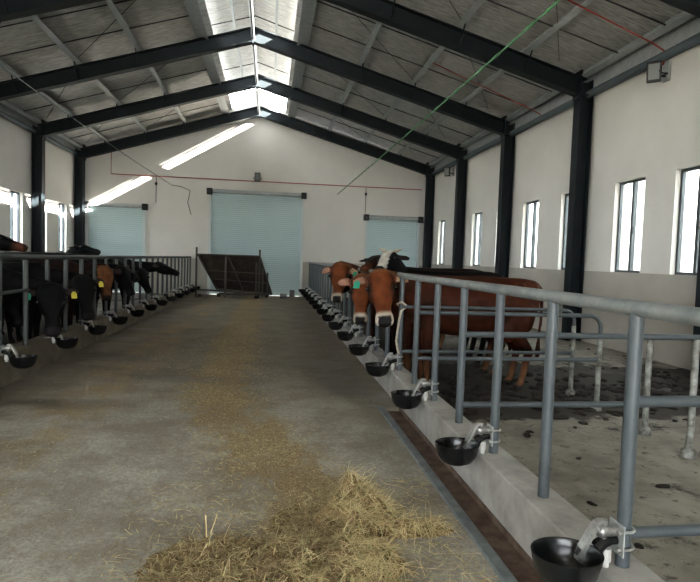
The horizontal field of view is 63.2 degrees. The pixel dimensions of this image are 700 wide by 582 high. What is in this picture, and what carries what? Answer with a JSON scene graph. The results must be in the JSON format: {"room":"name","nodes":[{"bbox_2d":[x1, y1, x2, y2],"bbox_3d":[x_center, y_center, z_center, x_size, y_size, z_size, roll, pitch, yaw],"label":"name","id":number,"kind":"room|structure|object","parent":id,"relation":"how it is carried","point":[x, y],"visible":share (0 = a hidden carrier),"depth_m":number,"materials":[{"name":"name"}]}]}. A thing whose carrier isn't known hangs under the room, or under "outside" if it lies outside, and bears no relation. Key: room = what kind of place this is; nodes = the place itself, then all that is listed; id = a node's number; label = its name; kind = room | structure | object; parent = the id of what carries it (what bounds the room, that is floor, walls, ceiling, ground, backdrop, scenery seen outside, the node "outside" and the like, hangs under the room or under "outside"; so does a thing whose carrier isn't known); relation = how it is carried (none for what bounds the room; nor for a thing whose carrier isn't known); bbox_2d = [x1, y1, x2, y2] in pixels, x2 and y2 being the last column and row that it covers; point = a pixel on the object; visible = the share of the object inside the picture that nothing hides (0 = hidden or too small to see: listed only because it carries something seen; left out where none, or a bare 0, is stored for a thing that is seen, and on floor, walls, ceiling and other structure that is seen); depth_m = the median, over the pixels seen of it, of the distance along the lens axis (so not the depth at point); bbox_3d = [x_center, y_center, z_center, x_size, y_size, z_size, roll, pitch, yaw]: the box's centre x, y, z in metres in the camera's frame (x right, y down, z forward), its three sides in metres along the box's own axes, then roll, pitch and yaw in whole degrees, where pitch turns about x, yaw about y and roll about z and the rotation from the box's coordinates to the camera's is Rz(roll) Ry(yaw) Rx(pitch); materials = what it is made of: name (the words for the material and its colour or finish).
{"room":"farm building","nodes":[
{"label":"farm building","id":0,"kind":"room"},
{"bbox_2d":[0,117,74,251],"bbox_3d":[-8.956,-2.709,6.974,0.240,4.190,32.600,1,3,-8],"label":"wall","id":1,"kind":"structure","parent":0,"point":[15,141],"depth_m":18.57,"materials":[{"name":"paint"}]},
{"bbox_2d":[10,190,18,241],"bbox_3d":[-10.492,-2.174,17.675,0.100,1.850,0.880,1,3,-8],"label":"window","id":2,"kind":"structure","parent":1,"relation":"in","point":[12,193],"depth_m":17.66,"materials":[{"name":"white glass"}]},
{"bbox_2d":[0,103,78,149],"bbox_3d":[-8.730,-4.736,6.886,0.060,0.220,32.600,1,3,-8],"label":"strut","id":3,"kind":"object","parent":1,"relation":"attached to","point":[4,108],"visible":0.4,"depth_m":18.12,"materials":[{"name":"metal"}]},
{"bbox_2d":[58,203,63,251],"bbox_3d":[-11.044,-2.407,21.595,0.100,1.850,0.850,1,3,-8],"label":"window","id":4,"kind":"structure","parent":1,"relation":"in","point":[60,204],"depth_m":21.92,"materials":[{"name":"grey metal"}]},
{"bbox_2d":[0,0,232,144],"bbox_3d":[-5.946,-5.707,7.372,6.580,2.070,32.900,1,3,-8],"label":"ceiling","id":5,"kind":"structure","parent":0,"point":[91,22],"depth_m":15.03,"materials":[{"name":"metal"}]},
{"bbox_2d":[205,0,297,84],"bbox_3d":[-1.537,-7.511,7.885,2.680,0.473,32.900,1,3,-8],"label":"skylight","id":6,"kind":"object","parent":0,"point":[219,11],"depth_m":17.38,"materials":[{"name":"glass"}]},
{"bbox_2d":[79,89,431,265],"bbox_3d":[-3.717,-4.886,24.193,14.870,7.160,0.240,1,3,-8],"label":"wall","id":7,"kind":"structure","parent":0,"point":[334,224],"depth_m":23.97,"materials":[{"name":"paint"}]},
{"bbox_2d":[0,64,171,184],"bbox_3d":[-5.955,-3.724,13.406,0.030,0.146,20.601,1,3,-8],"label":"cable","id":8,"kind":"object","parent":7,"relation":"hanging from","point":[0,64],"visible":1,"depth_m":11.42,"materials":[{"name":"grey plastic"}]},
{"bbox_2d":[85,201,147,292],"bbox_3d":[-9.634,-1.785,23.363,2.520,3.670,0.320,1,3,-8],"label":"door","id":9,"kind":"structure","parent":7,"relation":"in","point":[119,229],"depth_m":23.46,"materials":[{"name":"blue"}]},
{"bbox_2d":[212,0,293,92],"bbox_3d":[-1.520,-7.404,7.742,2.608,0.417,32.600,1,3,-8],"label":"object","id":10,"kind":"object","parent":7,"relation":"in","point":[230,1],"depth_m":16.95,"materials":[{"name":"metal"}]},
{"bbox_2d":[207,188,306,296],"bbox_3d":[-3.985,-2.026,24.143,4.150,4.440,0.320,1,3,-8],"label":"door","id":11,"kind":"structure","parent":7,"relation":"in","point":[240,222],"depth_m":24.28,"materials":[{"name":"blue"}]},
{"bbox_2d":[111,152,421,189],"bbox_3d":[-3.280,-5.167,24.086,13.068,1.138,0.031,1,3,-8],"label":"conduit","id":12,"kind":"object","parent":7,"relation":"attached to","point":[111,152],"visible":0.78,"depth_m":24.04,"materials":[{"name":"red"}]},
{"bbox_2d":[274,0,278,94],"bbox_3d":[-0.907,-7.353,7.831,0.070,0.100,32.600,1,3,-8],"label":"air vent","id":13,"kind":"object","parent":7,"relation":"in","point":[277,1],"visible":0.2,"depth_m":17.00,"materials":[{"name":"metal"}]},
{"bbox_2d":[145,258,421,297],"bbox_3d":[-3.857,-0.563,24.405,14.870,1.500,0.290,1,3,-8],"label":"trim","id":14,"kind":"structure","parent":7,"relation":"attached to","point":[201,272],"depth_m":23.86,"materials":[{"name":"grey metal"}]},
{"bbox_2d":[363,214,423,267],"bbox_3d":[1.846,-1.478,24.997,2.640,3.640,0.320,1,3,-8],"label":"door","id":15,"kind":"structure","parent":7,"relation":"in","point":[391,233],"depth_m":25.07,"materials":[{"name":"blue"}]},
{"bbox_2d":[337,0,559,194],"bbox_3d":[1.149,-3.923,15.057,0.061,0.673,18.666,1,3,-10],"label":"cable","id":16,"kind":"object","parent":7,"relation":"hanging from","point":[557,1],"visible":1,"depth_m":9.56,"materials":[{"name":"green plastic"}]},
{"bbox_2d":[428,11,694,165],"bbox_3d":[5.677,-4.576,8.923,0.200,0.190,32.600,1,3,-8],"label":"roof purlin","id":17,"kind":"structure","parent":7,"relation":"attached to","point":[683,16],"depth_m":11.57,"materials":[{"name":"metal"}]},
{"bbox_2d":[0,292,699,581],"bbox_3d":[-1.606,1.298,8.248,14.870,0.300,32.600,1,3,-8],"label":"floor","id":18,"kind":"structure","parent":0,"point":[369,440],"depth_m":5.08,"materials":[{"name":"concrete"}]},
{"bbox_2d":[2,260,22,343],"bbox_3d":[-6.310,0.172,9.967,2.432,1.468,0.673,1,3,-8],"label":"cow","id":19,"kind":"object","parent":18,"relation":"on","point":[19,337],"visible":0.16,"depth_m":9.89},
{"bbox_2d":[5,299,22,327],"bbox_3d":[-6.115,0.261,8.462,2.398,1.468,0.673,1,3,-8],"label":"cow","id":20,"kind":"object","parent":18,"relation":"on","point":[12,313],"visible":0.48,"depth_m":8.49},
{"bbox_2d":[0,234,27,251],"bbox_3d":[-7.547,-0.150,10.773,2.817,1.941,0.772,2,3,-4],"label":"cow","id":21,"kind":"object","parent":18,"relation":"on","point":[6,243],"visible":1,"depth_m":10.67},
{"bbox_2d":[2,266,77,336],"bbox_3d":[-5.206,0.333,7.839,2.711,1.454,0.693,1,3,-8],"label":"cow","id":22,"kind":"object","parent":18,"relation":"on","point":[51,301],"visible":0.89,"depth_m":7.83},
{"bbox_2d":[0,243,100,254],"bbox_3d":[-7.945,-0.357,14.962,2.743,1.858,0.792,1,3,-8],"label":"cow","id":23,"kind":"object","parent":18,"relation":"on","point":[78,248],"visible":0.08,"depth_m":14.80},
{"bbox_2d":[2,262,104,338],"bbox_3d":[-5.473,0.242,9.329,2.692,1.454,0.667,1,3,-8],"label":"cow","id":24,"kind":"object","parent":18,"relation":"on","point":[84,284],"visible":0.45,"depth_m":9.29},
{"bbox_2d":[2,260,122,334],"bbox_3d":[-5.695,0.149,10.770,2.575,1.468,0.673,1,3,-8],"label":"cow","id":25,"kind":"object","parent":18,"relation":"on","point":[104,272],"visible":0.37,"depth_m":10.79},
{"bbox_2d":[5,259,134,330],"bbox_3d":[-5.756,0.091,11.537,2.707,1.496,0.686,1,3,-8],"label":"cow","id":26,"kind":"object","parent":18,"relation":"on","point":[124,279],"visible":0.17,"depth_m":11.54},
{"bbox_2d":[16,252,139,317],"bbox_3d":[-6.222,-0.059,12.924,2.824,1.601,0.761,1,3,-8],"label":"cow","id":27,"kind":"object","parent":18,"relation":"on","point":[135,278],"visible":0.13,"depth_m":12.85},
{"bbox_2d":[0,286,192,387],"bbox_3d":[-4.397,0.903,7.629,0.290,0.372,32.200,1,3,-8],"label":"curb","id":28,"kind":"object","parent":18,"relation":"on","point":[48,352],"depth_m":8.86,"materials":[{"name":"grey concrete"}]},
{"bbox_2d":[0,254,190,345],"bbox_3d":[-4.869,-0.120,11.578,0.088,1.206,23.435,1,3,-8],"label":"fence","id":29,"kind":"object","parent":28,"relation":"on","point":[24,257],"visible":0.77,"depth_m":9.75,"materials":[{"name":"grey metal"}]},
{"bbox_2d":[0,344,37,368],"bbox_3d":[-4.039,0.786,6.876,0.478,0.296,0.281,1,3,-8],"label":"bowl","id":30,"kind":"object","parent":29,"relation":"attached to","point":[20,361],"visible":1,"depth_m":6.83,"materials":[{"name":"black metal"}]},
{"bbox_2d":[44,335,78,348],"bbox_3d":[-4.248,0.697,8.359,0.478,0.296,0.281,1,3,-8],"label":"bowl","id":31,"kind":"object","parent":29,"relation":"attached to","point":[62,342],"visible":0.63,"depth_m":8.30,"materials":[{"name":"black metal"}]},
{"bbox_2d":[78,320,106,334],"bbox_3d":[-4.457,0.609,9.842,0.478,0.296,0.281,1,3,-8],"label":"bowl","id":32,"kind":"object","parent":29,"relation":"attached to","point":[93,329],"visible":0.89,"depth_m":9.79,"materials":[{"name":"black metal"}]},
{"bbox_2d":[104,310,127,324],"bbox_3d":[-4.666,0.521,11.325,0.478,0.296,0.281,1,3,-8],"label":"bowl","id":33,"kind":"object","parent":29,"relation":"attached to","point":[118,320],"visible":1,"depth_m":11.28,"materials":[{"name":"black metal"}]},
{"bbox_2d":[123,304,144,316],"bbox_3d":[-4.874,0.433,12.808,0.478,0.296,0.281,1,3,-8],"label":"bowl","id":34,"kind":"object","parent":29,"relation":"attached to","point":[136,313],"visible":1,"depth_m":12.76,"materials":[{"name":"black metal"}]},
{"bbox_2d":[100,265,151,313],"bbox_3d":[-6.156,-0.022,13.740,2.670,1.454,0.667,1,3,-8],"label":"cow","id":35,"kind":"object","parent":18,"relation":"on","point":[142,273],"visible":0.18,"depth_m":13.76},
{"bbox_2d":[73,259,179,314],"bbox_3d":[-5.886,-0.078,14.533,2.985,1.496,0.686,1,3,-8],"label":"cow","id":36,"kind":"object","parent":18,"relation":"on","point":[159,267],"visible":0.21,"depth_m":14.51},
{"bbox_2d":[195,247,272,298],"bbox_3d":[-4.600,-0.725,22.784,3.025,1.950,1.190,1,3,-8],"label":"ramp","id":37,"kind":"object","parent":18,"relation":"on","point":[234,274],"visible":1,"depth_m":22.75,"materials":[{"name":"brown metal"}]},
{"bbox_2d":[0,321,475,581],"bbox_3d":[-2.119,1.127,8.266,4.258,0.002,12.086,1,3,-8],"label":"straw","id":38,"kind":"object","parent":18,"relation":"on","point":[235,434],"visible":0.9,"depth_m":4.84,"materials":[{"name":"yellow plant"}]},
{"bbox_2d":[32,71,466,267],"bbox_3d":[-3.122,-3.531,19.765,14.766,7.980,0.861,1,3,-8],"label":"frame","id":39,"kind":"object","parent":18,"relation":"on","point":[45,129],"visible":0.82,"depth_m":19.39,"materials":[{"name":"paint"}]},
{"bbox_2d":[74,103,434,267],"bbox_3d":[-3.695,-3.773,23.838,14.766,7.980,0.861,1,3,-8],"label":"frame","id":40,"kind":"object","parent":18,"relation":"on","point":[85,152],"visible":0.8,"depth_m":23.51,"materials":[{"name":"paint"}]},
{"bbox_2d":[0,23,514,277],"bbox_3d":[-2.556,-3.292,15.746,14.766,7.980,0.861,1,3,-8],"label":"frame","id":41,"kind":"object","parent":18,"relation":"on","point":[94,70],"visible":0.86,"depth_m":15.70,"materials":[{"name":"paint"}]},
{"bbox_2d":[93,461,497,581],"bbox_3d":[-0.302,1.326,3.243,2.245,0.294,2.213,1,3,-8],"label":"heap","id":42,"kind":"object","parent":18,"relation":"on","point":[330,542],"visible":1,"depth_m":3.16,"materials":[{"name":"plant"}]},
{"bbox_2d":[0,0,593,340],"bbox_3d":[-1.990,-3.053,11.728,14.766,7.980,0.861,1,3,-8],"label":"frame","id":43,"kind":"object","parent":18,"relation":"on","point":[388,12],"visible":0.88,"depth_m":12.43,"materials":[{"name":"paint"}]},
{"bbox_2d":[321,261,444,349],"bbox_3d":[0.735,0.289,10.579,2.630,1.635,0.804,1,3,-16],"label":"cow","id":44,"kind":"object","parent":18,"relation":"on","point":[339,270],"visible":0.16,"depth_m":10.07},
{"bbox_2d":[360,255,479,356],"bbox_3d":[1.247,0.285,9.905,2.484,1.752,0.838,1,3,-16],"label":"cow","id":45,"kind":"object","parent":18,"relation":"on","point":[370,263],"visible":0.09,"depth_m":9.73},
{"bbox_2d":[338,272,510,374],"bbox_3d":[1.117,0.500,8.229,2.688,1.497,0.763,1,3,-14],"label":"cow","id":46,"kind":"object","parent":18,"relation":"on","point":[360,298],"visible":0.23,"depth_m":7.98},
{"bbox_2d":[371,248,504,366],"bbox_3d":[1.401,0.276,9.129,2.348,1.860,0.795,1,3,-15],"label":"cow","id":47,"kind":"object","parent":18,"relation":"on","point":[389,260],"visible":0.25,"depth_m":8.95},
{"bbox_2d":[378,406,517,581],"bbox_3d":[1.333,1.741,-0.619,0.072,0.062,14.200,1,3,-8],"label":"trim","id":48,"kind":"structure","parent":18,"relation":"on","point":[504,574],"depth_m":3.77,"materials":[{"name":"metal"}]},
{"bbox_2d":[353,268,543,389],"bbox_3d":[1.287,0.511,7.463,2.689,1.569,0.886,1,3,-21],"label":"cow","id":49,"kind":"object","parent":18,"relation":"on","point":[383,285],"visible":0.49,"depth_m":7.29},
{"bbox_2d":[388,408,543,581],"bbox_3d":[1.460,1.771,-0.610,0.184,0.008,14.180,1,3,-8],"label":"trim","id":50,"kind":"structure","parent":18,"relation":"on","point":[520,569],"depth_m":3.87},
{"bbox_2d":[307,290,664,581],"bbox_3d":[0.433,1.082,8.319,0.265,0.360,32.200,1,3,-8],"label":"concrete curb","id":51,"kind":"structure","parent":18,"relation":"on","point":[506,487],"depth_m":3.65,"materials":[{"name":"concrete"}]},
{"bbox_2d":[308,262,699,568],"bbox_3d":[0.009,0.116,11.386,0.072,1.203,24.185,1,3,-8],"label":"fence","id":52,"kind":"object","parent":51,"relation":"on","point":[637,310],"visible":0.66,"depth_m":3.28,"materials":[{"name":"grey metal"}]},
{"bbox_2d":[328,315,347,329],"bbox_3d":[-0.206,0.637,11.447,0.478,0.296,0.281,1,3,-8],"label":"bowl","id":53,"kind":"object","parent":52,"relation":"attached to","point":[333,325],"visible":1,"depth_m":11.37,"materials":[{"name":"black metal"}]},
{"bbox_2d":[337,324,363,340],"bbox_3d":[0.003,0.726,9.964,0.478,0.296,0.281,1,3,-8],"label":"bowl","id":54,"kind":"object","parent":52,"relation":"attached to","point":[342,335],"visible":0.99,"depth_m":9.93,"materials":[{"name":"black metal"}]},
{"bbox_2d":[348,336,379,355],"bbox_3d":[0.212,0.814,8.481,0.478,0.296,0.281,1,3,-8],"label":"bowl","id":55,"kind":"object","parent":52,"relation":"attached to","point":[355,349],"visible":1,"depth_m":8.45,"materials":[{"name":"black metal"}]},
{"bbox_2d":[365,352,402,376],"bbox_3d":[0.421,0.902,6.998,0.478,0.296,0.281,1,3,-8],"label":"bowl","id":56,"kind":"object","parent":52,"relation":"attached to","point":[376,369],"visible":0.96,"depth_m":6.97,"materials":[{"name":"black metal"}]},
{"bbox_2d":[395,301,406,353],"bbox_3d":[0.614,0.445,6.987,0.142,0.660,0.157,1,3,-8],"label":"rope","id":57,"kind":"object","parent":52,"relation":"attached to","point":[400,302],"visible":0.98,"depth_m":6.92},
{"bbox_2d":[391,378,438,408],"bbox_3d":[0.629,0.990,5.515,0.478,0.296,0.281,1,3,-8],"label":"bowl","id":58,"kind":"object","parent":52,"relation":"attached to","point":[403,399],"visible":0.98,"depth_m":5.49,"materials":[{"name":"black metal"}]},
{"bbox_2d":[435,422,500,465],"bbox_3d":[0.838,1.078,4.032,0.478,0.296,0.281,1,3,-8],"label":"bowl","id":59,"kind":"object","parent":52,"relation":"attached to","point":[454,451],"visible":0.94,"depth_m":4.01,"materials":[{"name":"black metal"}]},
{"bbox_2d":[530,517,635,581],"bbox_3d":[1.047,1.167,2.549,0.478,0.296,0.281,1,3,-8],"label":"bowl","id":60,"kind":"object","parent":52,"relation":"attached to","point":[555,559],"visible":0.94,"depth_m":2.54,"materials":[{"name":"black metal"}]},
{"bbox_2d":[402,305,575,395],"bbox_3d":[1.779,0.759,7.154,2.305,1.121,0.120,1,3,-8],"label":"divider","id":61,"kind":"object","parent":18,"relation":"on","point":[569,391],"visible":0.81,"depth_m":7.17,"materials":[{"name":"metal"}]},
{"bbox_2d":[418,310,602,410],"bbox_3d":[1.840,0.799,6.437,2.225,1.123,0.120,1,3,-8],"label":"divider","id":62,"kind":"object","parent":18,"relation":"on","point":[598,359],"visible":0.75,"depth_m":6.45,"materials":[{"name":"metal"}]},
{"bbox_2d":[379,343,699,548],"bbox_3d":[3.214,1.333,7.627,4.933,0.118,9.069,1,3,-8],"label":"lump","id":63,"kind":"object","parent":18,"relation":"on","point":[479,395],"visible":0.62,"depth_m":7.38,"materials":[{"name":"black soil"}]},
{"bbox_2d":[463,331,699,407],"bbox_3d":[3.434,0.929,5.147,5.025,1.110,0.120,1,3,-8],"label":"divider","id":64,"kind":"object","parent":18,"relation":"on","point":[481,334],"visible":0.67,"depth_m":4.89,"materials":[{"name":"metal"}]},
{"bbox_2d":[638,340,653,435],"bbox_3d":[2.968,0.940,5.673,0.120,1.000,0.120,1,3,-8],"label":"post","id":65,"kind":"object","parent":18,"relation":"on","point":[644,430],"visible":0.88,"depth_m":5.65,"materials":[{"name":"grey metal"}]},
{"bbox_2d":[631,396,699,538],"bbox_3d":[3.748,1.062,2.923,5.025,1.110,0.120,1,3,-8],"label":"divider","id":66,"kind":"object","parent":18,"relation":"on","point":[680,530],"visible":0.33,"depth_m":2.56,"materials":[{"name":"metal"}]},
{"bbox_2d":[659,0,699,377],"bbox_3d":[-1.425,-2.814,7.710,14.766,7.980,0.861,1,3,-8],"label":"frame","id":67,"kind":"object","parent":18,"relation":"on","point":[692,7],"visible":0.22,"depth_m":8.63,"materials":[{"name":"paint"}]},
{"bbox_2d":[0,110,78,155],"bbox_3d":[-8.678,-4.524,6.906,0.170,0.166,32.600,1,3,-8],"label":"pipe","id":68,"kind":"object","parent":67,"relation":"attached to","point":[4,115],"visible":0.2,"depth_m":18.20,"materials":[{"name":"grey metal"}]},
{"bbox_2d":[0,100,82,147],"bbox_3d":[-8.489,-4.841,6.913,0.200,0.190,32.600,1,3,-8],"label":"roof purlin","id":69,"kind":"structure","parent":67,"relation":"attached to","point":[7,103],"depth_m":17.81,"materials":[{"name":"metal"}]},
{"bbox_2d":[0,60,108,141],"bbox_3d":[-7.509,-5.118,7.035,0.200,0.190,32.600,1,3,-8],"label":"roof purlin","id":70,"kind":"structure","parent":67,"relation":"attached to","point":[5,65],"depth_m":16.95,"materials":[{"name":"metal"}]},
{"bbox_2d":[29,15,147,132],"bbox_3d":[-6.009,-5.542,7.221,0.200,0.190,32.600,1,3,-8],"label":"roof purlin","id":71,"kind":"structure","parent":67,"relation":"attached to","point":[35,18],"depth_m":14.12,"materials":[{"name":"metal"}]},
{"bbox_2d":[105,0,186,122],"bbox_3d":[-4.509,-5.966,7.407,0.200,0.190,32.600,1,3,-8],"label":"roof purlin","id":72,"kind":"structure","parent":67,"relation":"attached to","point":[111,5],"depth_m":14.26,"materials":[{"name":"metal"}]},
{"bbox_2d":[0,0,131,27],"bbox_3d":[-6.412,-5.965,12.331,5.607,1.751,0.028,1,3,-8],"label":"rod","id":73,"kind":"object","parent":72,"relation":"attached to","point":[124,0],"visible":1,"depth_m":12.35,"materials":[{"name":"grey"}]},
{"bbox_2d":[0,15,188,56],"bbox_3d":[-6.605,-6.047,13.697,5.607,1.751,0.028,1,3,-8],"label":"rod","id":74,"kind":"object","parent":72,"relation":"attached to","point":[187,15],"visible":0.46,"depth_m":13.74,"materials":[{"name":"grey metal"}]},
{"bbox_2d":[24,69,206,110],"bbox_3d":[-7.170,-6.286,17.715,5.607,1.751,0.028,1,3,-8],"label":"rod","id":75,"kind":"object","parent":72,"relation":"attached to","point":[205,69],"visible":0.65,"depth_m":17.70,"materials":[{"name":"grey metal"}]},
{"bbox_2d":[184,0,229,114],"bbox_3d":[-2.884,-6.581,7.599,0.320,0.486,32.600,1,3,-8],"label":"beam","id":76,"kind":"structure","parent":67,"relation":"attached to","point":[192,6],"depth_m":15.13,"materials":[{"name":"metal"}]},
{"bbox_2d":[248,0,259,113],"bbox_3d":[-1.552,-6.421,7.796,0.090,0.086,32.600,1,3,-8],"label":"tube","id":77,"kind":"object","parent":67,"relation":"attached to","point":[249,1],"visible":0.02,"depth_m":16.34,"materials":[{"name":"metal"}]},
{"bbox_2d":[288,0,316,117],"bbox_3d":[-0.209,-6.608,7.974,0.320,0.596,32.600,1,3,-8],"label":"beam","id":78,"kind":"structure","parent":67,"relation":"attached to","point":[308,6],"depth_m":15.11,"materials":[{"name":"metal"}]},
{"bbox_2d":[328,0,393,130],"bbox_3d":[1.373,-5.907,8.238,0.200,0.190,32.600,1,3,-8],"label":"roof purlin","id":79,"kind":"structure","parent":67,"relation":"attached to","point":[378,25],"depth_m":15.08,"materials":[{"name":"metal"}]},
{"bbox_2d":[303,75,473,137],"bbox_3d":[1.269,-6.139,18.912,6.016,1.697,0.028,1,3,-8],"label":"rod","id":80,"kind":"object","parent":79,"relation":"attached to","point":[303,75],"visible":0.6,"depth_m":18.88,"materials":[{"name":"grey"}]},
{"bbox_2d":[312,25,525,105],"bbox_3d":[1.835,-5.900,14.894,6.016,1.697,0.028,1,3,-8],"label":"rod","id":81,"kind":"object","parent":79,"relation":"attached to","point":[312,25],"visible":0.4,"depth_m":14.84,"materials":[{"name":"grey metal"}]},
{"bbox_2d":[317,0,551,91],"bbox_3d":[2.027,-5.819,13.527,6.016,1.697,0.028,1,3,-8],"label":"rod","id":82,"kind":"object","parent":79,"relation":"attached to","point":[317,0],"visible":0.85,"depth_m":13.50,"materials":[{"name":"grey metal"}]},
{"bbox_2d":[487,0,617,53],"bbox_3d":[2.401,-5.661,10.875,6.016,1.697,0.028,1,3,-8],"label":"rod","id":83,"kind":"object","parent":79,"relation":"attached to","point":[487,0],"visible":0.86,"depth_m":11.11,"materials":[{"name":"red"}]},
{"bbox_2d":[363,0,484,142],"bbox_3d":[2.843,-5.452,8.472,0.200,0.190,32.600,1,3,-8],"label":"roof purlin","id":84,"kind":"structure","parent":67,"relation":"attached to","point":[477,3],"depth_m":14.01,"materials":[{"name":"metal"}]},
{"bbox_2d":[397,0,595,154],"bbox_3d":[4.314,-4.997,8.707,0.200,0.190,32.600,1,3,-8],"label":"roof purlin","id":85,"kind":"structure","parent":67,"relation":"attached to","point":[576,10],"depth_m":11.96,"materials":[{"name":"metal"}]},
{"bbox_2d":[567,0,664,64],"bbox_3d":[4.179,-4.814,10.014,3.060,1.391,0.026,1,3,-8],"label":"conduit","id":86,"kind":"object","parent":85,"relation":"attached to","point":[654,44],"visible":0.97,"depth_m":10.09,"materials":[{"name":"red"}]},
{"bbox_2d":[431,32,699,175],"bbox_3d":[5.841,-4.155,8.972,0.170,0.166,32.600,1,3,-8],"label":"pipe","id":87,"kind":"object","parent":67,"relation":"attached to","point":[694,40],"visible":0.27,"depth_m":12.01,"materials":[{"name":"grey metal"}]},
{"bbox_2d":[681,339,699,458],"bbox_3d":[3.030,0.953,5.025,0.120,1.050,0.120,1,3,-8],"label":"post","id":88,"kind":"object","parent":18,"relation":"on","point":[688,452],"visible":0.93,"depth_m":5.01,"materials":[{"name":"grey metal"}]},
{"bbox_2d":[286,0,693,164],"bbox_3d":[2.949,-5.556,8.633,6.990,1.987,32.900,1,3,-8],"label":"ceiling","id":89,"kind":"structure","parent":0,"point":[491,21],"depth_m":14.24,"materials":[{"name":"metal"}]},
{"bbox_2d":[431,44,699,274],"bbox_3d":[6.000,-2.386,9.099,0.240,4.305,32.600,1,3,-8],"label":"wall","id":90,"kind":"structure","parent":0,"point":[641,129],"depth_m":12.19,"materials":[{"name":"paint"}]},
{"bbox_2d":[439,220,445,264],"bbox_3d":[3.916,-2.024,23.683,0.100,1.850,0.930,1,3,-8],"label":"window","id":91,"kind":"structure","parent":90,"relation":"in","point":[442,221],"depth_m":23.90,"materials":[{"name":"white glass"}]},
{"bbox_2d":[473,212,481,265],"bbox_3d":[4.481,-1.786,19.669,0.100,1.850,0.950,1,3,-8],"label":"window","id":92,"kind":"structure","parent":90,"relation":"in","point":[480,213],"depth_m":19.68,"materials":[{"name":"grey metal"}]},
{"bbox_2d":[523,200,538,268],"bbox_3d":[5.048,-1.546,15.646,0.100,1.850,0.950,1,3,-8],"label":"window","id":93,"kind":"structure","parent":90,"relation":"in","point":[534,203],"depth_m":15.65,"materials":[{"name":"white glass"}]},
{"bbox_2d":[431,264,696,369],"bbox_3d":[5.878,0.550,9.257,0.290,1.580,32.600,1,3,-8],"label":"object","id":94,"kind":"structure","parent":90,"relation":"attached to","point":[659,288],"depth_m":11.18,"materials":[{"name":"grey paint"}]},
{"bbox_2d":[561,194,568,269],"bbox_3d":[5.344,-1.421,13.540,0.100,1.850,0.950,1,3,-8],"label":"window","id":95,"kind":"structure","parent":90,"relation":"in","point":[566,195],"depth_m":13.97,"materials":[{"name":"white glass"}]},
{"bbox_2d":[432,16,699,170],"bbox_3d":[5.909,-4.413,8.966,0.060,0.320,32.600,1,3,-8],"label":"strut","id":96,"kind":"object","parent":90,"relation":"attached to","point":[690,28],"visible":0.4,"depth_m":11.79,"materials":[{"name":"metal"}]},
{"bbox_2d":[615,178,644,272],"bbox_3d":[5.650,-1.292,11.366,0.100,1.850,0.950,1,3,-8],"label":"window","id":97,"kind":"structure","parent":90,"relation":"in","point":[635,182],"depth_m":11.38,"materials":[{"name":"grey metal"}]},
{"bbox_2d":[646,60,671,82],"bbox_3d":[5.554,-3.960,10.257,0.397,0.390,0.342,1,3,-8],"label":"floodlight","id":98,"kind":"object","parent":90,"relation":"attached to","point":[655,73],"visible":1,"depth_m":10.22,"materials":[{"name":"black plastic"}]},
{"bbox_2d":[675,166,699,275],"bbox_3d":[5.898,-1.187,9.606,0.100,1.850,0.950,1,3,-8],"label":"window","id":99,"kind":"structure","parent":90,"relation":"in","point":[683,171],"depth_m":9.99,"materials":[{"name":"grey metal"}]},
{"label":"outside","id":100,"kind":"structure","parent":0,"visible":0},
{"label":"ground","id":101,"kind":"structure","parent":100,"visible":0},
{"bbox_2d":[477,170,698,271],"bbox_3d":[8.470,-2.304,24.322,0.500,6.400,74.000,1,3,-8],"label":"windows","id":102,"kind":"structure","parent":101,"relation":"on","point":[693,176],"depth_m":17.86,"materials":[{"name":"white glass"}]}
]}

